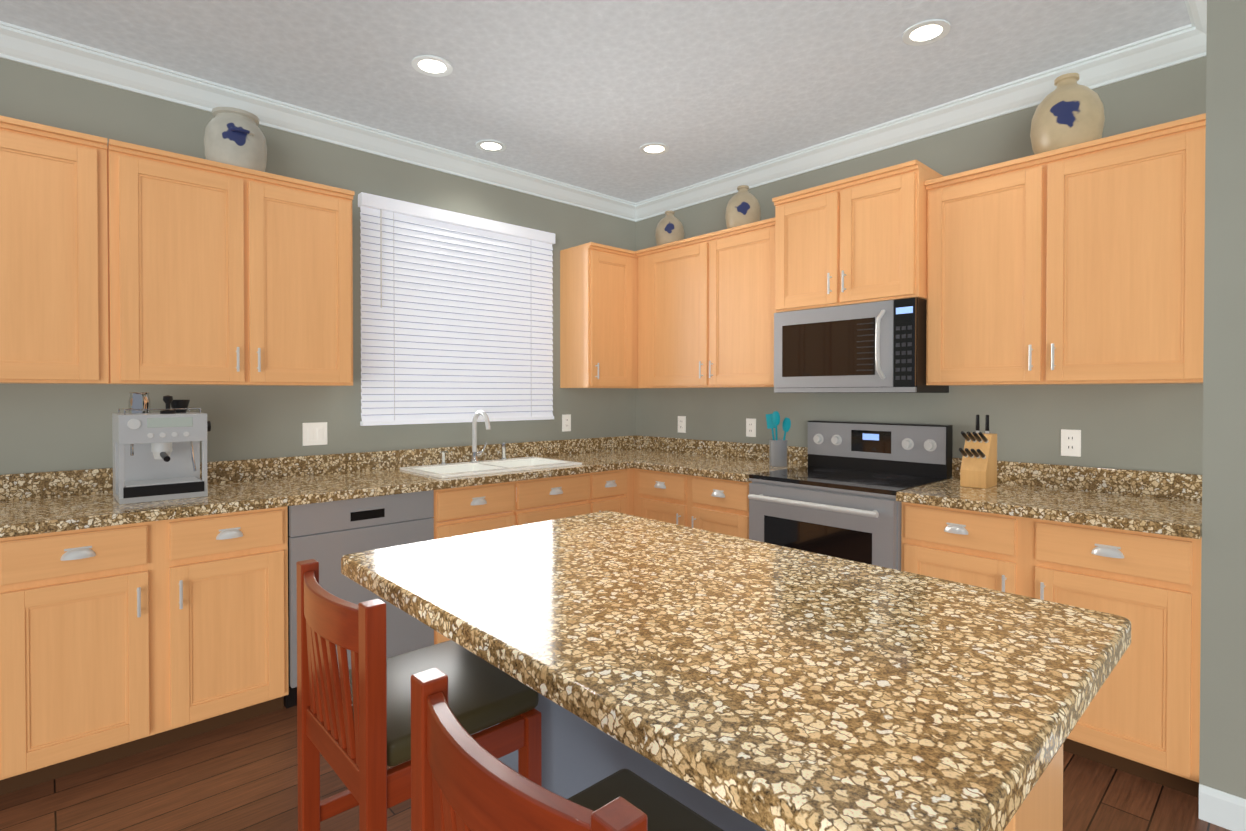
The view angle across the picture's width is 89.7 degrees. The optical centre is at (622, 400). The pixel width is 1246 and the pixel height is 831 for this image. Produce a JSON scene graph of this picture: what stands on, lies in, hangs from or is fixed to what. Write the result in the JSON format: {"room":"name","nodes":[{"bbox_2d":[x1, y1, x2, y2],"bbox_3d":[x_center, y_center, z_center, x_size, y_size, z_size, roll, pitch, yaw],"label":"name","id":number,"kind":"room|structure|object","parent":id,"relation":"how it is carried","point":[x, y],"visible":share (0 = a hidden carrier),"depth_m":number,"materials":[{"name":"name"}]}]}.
{"room":"kitchen","nodes":[
{"label":"kitchen","id":0,"kind":"room"},
{"bbox_2d":[0,58,635,474],"bbox_3d":[-2.027,-0.071,2.936,6.000,2.740,0.200,-1,1,-43],"label":"wall","id":1,"kind":"structure","parent":0,"point":[54,426],"depth_m":3.11,"materials":[{"name":"paint"}]},
{"bbox_2d":[0,115,108,383],"bbox_3d":[-2.407,-0.531,2.197,0.915,0.935,0.354,-1,1,-43],"label":"upper cabinet","id":2,"kind":"object","parent":1,"relation":"attached to","point":[53,263],"visible":1,"depth_m":2.30,"materials":[{"name":"brown wood"}]},
{"bbox_2d":[107,139,354,385],"bbox_3d":[-1.732,-0.538,2.822,0.915,0.935,0.354,-1,1,-43],"label":"upper cabinet","id":3,"kind":"object","parent":1,"relation":"attached to","point":[219,273],"visible":0.98,"depth_m":2.67,"materials":[{"name":"brown wood"}]},
{"bbox_2d":[204,107,266,171],"bbox_3d":[-1.744,-1.147,2.825,0.243,0.280,0.287,-1,1,-43],"label":"crock","id":4,"kind":"object","parent":3,"relation":"on","point":[234,136],"visible":0.9,"depth_m":2.74,"materials":[{"name":"ceramic"}]},
{"bbox_2d":[303,422,326,445],"bbox_3d":[-1.577,0.171,3.211,0.118,0.116,0.010,-1,1,-43],"label":"outlet","id":5,"kind":"object","parent":1,"relation":"attached to","point":[315,433],"visible":1,"depth_m":3.21,"materials":[{"name":"white plastic"}]},
{"bbox_2d":[0,21,640,221],"bbox_3d":[-2.004,-1.386,2.750,5.800,0.106,0.085,-1,1,-43],"label":"crown molding","id":6,"kind":"structure","parent":1,"relation":"attached to","point":[23,45],"depth_m":3.04,"materials":[{"name":"white wood"}]},
{"bbox_2d":[358,192,554,425],"bbox_3d":[-0.931,-0.488,3.761,1.265,1.235,0.063,-1,1,-43],"label":"window blinds","id":7,"kind":"object","parent":1,"relation":"attached to","point":[456,309],"visible":0.98,"depth_m":3.69,"materials":[{"name":"white plastic"}]},
{"bbox_2d":[562,414,570,431],"bbox_3d":[-0.388,0.154,4.311,0.072,0.116,0.008,-1,1,-43],"label":"electrical outlet","id":8,"kind":"object","parent":1,"relation":"attached to","point":[566,422],"visible":1,"depth_m":4.31,"materials":[{"name":"white plastic"}]},
{"bbox_2d":[560,242,650,388],"bbox_3d":[-0.046,-0.554,4.379,0.716,0.935,0.354,-1,1,-43],"label":"upper cabinet","id":9,"kind":"object","parent":1,"relation":"attached to","point":[598,315],"visible":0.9,"depth_m":4.16,"materials":[{"name":"brown wood"}]},
{"bbox_2d":[0,0,1190,202],"bbox_3d":[-0.127,-1.470,0.865,6.000,0.100,5.800,-1,1,-43],"label":"ceiling","id":10,"kind":"structure","parent":0,"point":[593,95],"depth_m":2.65,"materials":[{"name":"paint"}]},
{"bbox_2d":[411,55,452,76],"bbox_3d":[-0.819,-1.436,2.690,0.170,0.006,0.170,-1,1,-43],"label":"recessed light","id":11,"kind":"object","parent":10,"relation":"in","point":[432,64],"visible":1,"depth_m":2.69,"materials":[{"name":"white"}]},
{"bbox_2d":[476,140,505,151],"bbox_3d":[-0.749,-1.445,3.558,0.170,0.006,0.170,-1,1,-43],"label":"recessed light","id":12,"kind":"object","parent":10,"relation":"in","point":[490,145],"visible":1,"depth_m":3.55,"materials":[{"name":"white"}]},
{"bbox_2d":[639,143,668,154],"bbox_3d":[0.179,-1.445,3.599,0.170,0.006,0.170,-1,1,-43],"label":"recessed light","id":13,"kind":"object","parent":10,"relation":"in","point":[653,148],"visible":1,"depth_m":3.59,"materials":[{"name":"white"}]},
{"bbox_2d":[902,19,950,45],"bbox_3d":[1.181,-1.433,2.442,0.170,0.006,0.170,-1,1,-43],"label":"recessed light","id":14,"kind":"object","parent":10,"relation":"in","point":[922,31],"visible":1,"depth_m":2.43,"materials":[{"name":"white"}]},
{"bbox_2d":[0,706,1230,830],"bbox_3d":[-0.127,1.370,0.895,6.000,0.100,5.800,-1,1,-43],"label":"floor","id":15,"kind":"structure","parent":0,"point":[241,776],"depth_m":2.07,"materials":[{"name":"brown wood"}]},
{"bbox_2d":[0,506,288,795],"bbox_3d":[-1.884,0.867,2.494,0.863,0.872,0.649,-1,1,-43],"label":"base cabinet","id":16,"kind":"object","parent":15,"relation":"on","point":[117,642],"visible":1,"depth_m":2.24,"materials":[{"name":"brown wood"}]},
{"bbox_2d":[284,490,433,708],"bbox_3d":[-1.337,0.862,3.009,0.632,0.872,0.604,-1,1,-43],"label":"dishwasher","id":17,"kind":"object","parent":15,"relation":"on","point":[327,536],"visible":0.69,"depth_m":2.75,"materials":[{"name":"grey metal"}]},
{"bbox_2d":[296,559,541,830],"bbox_3d":[-0.489,0.849,1.467,0.432,0.930,0.440,-1,1,-43],"label":"stool","id":18,"kind":"object","parent":15,"relation":"on","point":[354,725],"visible":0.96,"depth_m":1.36,"materials":[{"name":"brown wood"}]},
{"bbox_2d":[432,479,531,644],"bbox_3d":[-0.915,0.857,3.413,0.528,0.872,0.616,-1,1,-43],"label":"base cabinet","id":19,"kind":"object","parent":15,"relation":"on","point":[458,511],"depth_m":3.17,"materials":[{"name":"brown wood"}]},
{"bbox_2d":[411,668,723,830],"bbox_3d":[-0.013,0.855,0.865,0.432,0.930,0.440,-1,1,-43],"label":"stool","id":20,"kind":"object","parent":15,"relation":"on","point":[462,779],"visible":1,"depth_m":0.77,"materials":[{"name":"brown wood"}]},
{"bbox_2d":[532,471,603,522],"bbox_3d":[-0.582,0.854,3.721,0.651,0.872,0.616,-1,1,-43],"label":"base cabinet","id":21,"kind":"object","parent":15,"relation":"on","point":[558,497],"depth_m":3.55,"materials":[{"name":"brown wood"}]},
{"bbox_2d":[604,469,626,513],"bbox_3d":[-0.309,0.852,3.973,0.363,0.872,0.616,-1,1,-43],"label":"base cabinet","id":22,"kind":"object","parent":15,"relation":"on","point":[615,481],"depth_m":3.80,"materials":[{"name":"brown wood"}]},
{"bbox_2d":[0,410,699,537],"bbox_3d":[-1.260,0.308,3.066,4.297,0.490,0.649,-1,1,-43],"label":"countertop","id":23,"kind":"structure","parent":22,"relation":"on","point":[43,502],"depth_m":2.97,"materials":[{"name":"stone"}]},
{"bbox_2d":[112,392,210,503],"bbox_3d":[-1.859,0.177,2.538,0.302,0.420,0.356,-1,1,-43],"label":"espresso machine","id":24,"kind":"object","parent":23,"relation":"on","point":[156,456],"visible":1,"depth_m":2.50,"materials":[{"name":"silver metal"}]},
{"bbox_2d":[440,410,506,464],"bbox_3d":[-0.833,0.211,3.667,0.442,0.308,0.203,-1,1,-43],"label":"faucet","id":25,"kind":"object","parent":23,"relation":"on","point":[474,460],"depth_m":3.71,"materials":[{"name":"silver metal"}]},
{"bbox_2d":[400,457,581,501],"bbox_3d":[-0.734,0.457,3.561,0.884,0.182,0.499,-1,1,-43],"label":"sink","id":26,"kind":"object","parent":23,"relation":"in","point":[475,467],"depth_m":3.58,"materials":[{"name":"white ceramic"}]},
{"bbox_2d":[626,468,633,515],"bbox_3d":[0.060,0.848,4.327,0.652,0.872,0.596,-1,1,-43],"label":"base cabinet","id":27,"kind":"object","parent":15,"relation":"on","point":[630,491],"depth_m":3.91,"materials":[{"name":"brown wood"}]},
{"bbox_2d":[634,468,751,538],"bbox_3d":[0.570,0.854,3.777,0.650,0.872,0.896,-1,1,-43],"label":"base cabinet","id":28,"kind":"object","parent":15,"relation":"on","point":[721,506],"visible":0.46,"depth_m":3.53,"materials":[{"name":"brown wood"}]},
{"bbox_2d":[633,440,807,481],"bbox_3d":[0.588,0.345,3.754,0.649,0.142,0.849,-1,1,-43],"label":"countertop","id":29,"kind":"structure","parent":28,"relation":"on","point":[735,461],"depth_m":3.74,"materials":[{"name":"stone"}]},
{"bbox_2d":[766,411,790,466],"bbox_3d":[0.902,0.219,3.615,0.100,0.316,0.163,-1,1,-43],"label":"utensil crock","id":30,"kind":"object","parent":29,"relation":"on","point":[777,452],"visible":1,"depth_m":3.58,"materials":[{"name":"silver metal"}]},
{"bbox_2d":[471,693,1062,830],"bbox_3d":[0.230,0.881,1.508,0.604,0.864,1.415,-1,1,-43],"label":"kitchen island","id":31,"kind":"object","parent":15,"relation":"on","point":[579,754],"depth_m":1.32,"materials":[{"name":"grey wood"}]},
{"bbox_2d":[341,511,1130,830],"bbox_3d":[0.107,0.425,1.390,0.930,0.048,1.475,-1,1,-43],"label":"island countertop","id":32,"kind":"structure","parent":31,"relation":"on","point":[767,685],"depth_m":0.99,"materials":[{"name":"stone"}]},
{"bbox_2d":[748,420,952,570],"bbox_3d":[1.112,0.709,3.142,0.714,1.175,0.758,-1,1,-43],"label":"range","id":33,"kind":"object","parent":15,"relation":"on","point":[836,497],"visible":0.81,"depth_m":3.07,"materials":[{"name":"silver metal"}]},
{"bbox_2d":[901,502,1201,797],"bbox_3d":[1.719,0.867,2.533,0.650,0.872,0.951,-1,1,-43],"label":"base cabinet","id":34,"kind":"object","parent":15,"relation":"on","point":[1140,717],"visible":0.54,"depth_m":2.15,"materials":[{"name":"brown wood"}]},
{"bbox_2d":[896,457,1201,538],"bbox_3d":[1.720,0.358,2.529,0.649,0.142,0.954,-1,1,-43],"label":"countertop","id":35,"kind":"structure","parent":34,"relation":"on","point":[1165,503],"depth_m":2.49,"materials":[{"name":"stone"}]},
{"bbox_2d":[959,415,996,488],"bbox_3d":[1.584,0.225,2.804,0.199,0.320,0.105,-1,1,-43],"label":"knife block","id":36,"kind":"object","parent":35,"relation":"on","point":[978,469],"visible":1,"depth_m":2.78,"materials":[{"name":"brown wood"}]},
{"bbox_2d":[636,56,1205,478],"bbox_3d":[1.265,-0.079,3.647,0.200,2.740,3.225,-1,1,-43],"label":"wall","id":37,"kind":"structure","parent":0,"point":[1151,427],"depth_m":2.95,"materials":[{"name":"paint"}]},
{"bbox_2d":[678,416,685,432],"bbox_3d":[0.413,0.168,4.417,0.008,0.116,0.072,-1,1,-43],"label":"electrical outlet","id":38,"kind":"object","parent":37,"relation":"attached to","point":[681,424],"visible":1,"depth_m":4.41,"materials":[{"name":"white plastic"}]},
{"bbox_2d":[635,217,774,387],"bbox_3d":[0.583,-0.550,3.965,0.354,0.935,1.148,-1,1,-43],"label":"upper cabinet","id":39,"kind":"object","parent":37,"relation":"attached to","point":[706,307],"visible":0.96,"depth_m":3.81,"materials":[{"name":"brown wood"}]},
{"bbox_2d":[655,210,683,245],"bbox_3d":[0.319,-1.155,4.276,0.198,0.268,0.198,-1,1,-43],"label":"crock","id":40,"kind":"object","parent":39,"relation":"on","point":[669,228],"visible":0.73,"depth_m":4.20,"materials":[{"name":"ceramic"}]},
{"bbox_2d":[725,185,760,228],"bbox_3d":[0.733,-1.162,3.828,0.214,0.290,0.214,-1,1,-43],"label":"crock","id":41,"kind":"object","parent":39,"relation":"on","point":[743,207],"visible":0.83,"depth_m":3.75,"materials":[{"name":"ceramic"}]},
{"bbox_2d":[746,418,755,436],"bbox_3d":[0.814,0.173,3.984,0.008,0.116,0.072,-1,1,-43],"label":"electrical outlet","id":42,"kind":"object","parent":37,"relation":"attached to","point":[750,427],"visible":1,"depth_m":3.98,"materials":[{"name":"white plastic"}]},
{"bbox_2d":[772,160,943,312],"bbox_3d":[1.204,-0.783,3.232,0.434,0.613,0.760,-1,1,-43],"label":"upper cabinet","id":43,"kind":"object","parent":37,"relation":"attached to","point":[860,239],"visible":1,"depth_m":3.05,"materials":[{"name":"brown wood"}]},
{"bbox_2d":[774,298,948,392],"bbox_3d":[1.190,-0.256,3.223,0.476,0.433,0.750,-1,1,-43],"label":"microwave","id":44,"kind":"object","parent":43,"relation":"attached to","point":[876,347],"visible":0.96,"depth_m":3.05,"materials":[{"name":"silver metal"}]},
{"bbox_2d":[636,29,1205,219],"bbox_3d":[1.191,-1.394,3.503,0.085,0.106,3.135,-1,1,-43],"label":"crown molding","id":45,"kind":"structure","parent":37,"relation":"attached to","point":[1176,46],"depth_m":3.09,"materials":[{"name":"white wood"}]},
{"bbox_2d":[925,113,1205,385],"bbox_3d":[1.822,-0.536,2.625,0.354,0.935,0.967,-1,1,-43],"label":"upper cabinet","id":46,"kind":"object","parent":37,"relation":"attached to","point":[1080,264],"visible":0.92,"depth_m":2.47,"materials":[{"name":"brown wood"}]},
{"bbox_2d":[1030,73,1104,153],"bbox_3d":[1.849,-1.176,2.612,0.255,0.344,0.255,-1,1,-43],"label":"vase","id":47,"kind":"object","parent":46,"relation":"on","point":[1069,111],"visible":0.81,"depth_m":2.52,"materials":[{"name":"ceramic"}]},
{"bbox_2d":[1061,429,1080,456],"bbox_3d":[1.960,0.186,2.743,0.008,0.116,0.072,-1,1,-43],"label":"electrical outlet","id":48,"kind":"object","parent":37,"relation":"attached to","point":[1070,442],"visible":1,"depth_m":2.74,"materials":[{"name":"white plastic"}]},
{"bbox_2d":[1199,0,1245,798],"bbox_3d":[2.929,-0.055,1.371,0.845,2.740,2.375,-1,1,-43],"label":"wall","id":49,"kind":"structure","parent":0,"point":[1222,767],"depth_m":1.92,"materials":[{"name":"paint"}]},
{"bbox_2d":[1176,0,1206,55],"bbox_3d":[1.952,-1.380,2.130,0.630,0.106,0.085,-1,1,-43],"label":"crown molding","id":50,"kind":"structure","parent":49,"relation":"attached to","point":[1192,37],"depth_m":2.39,"materials":[{"name":"white wood"}]},
{"bbox_2d":[1199,784,1245,830],"bbox_3d":[2.613,1.266,1.094,0.014,0.104,2.375,-1,1,-43],"label":"baseboard","id":51,"kind":"structure","parent":49,"relation":"attached to","point":[1222,809],"depth_m":1.92,"materials":[{"name":"white"}]}
]}

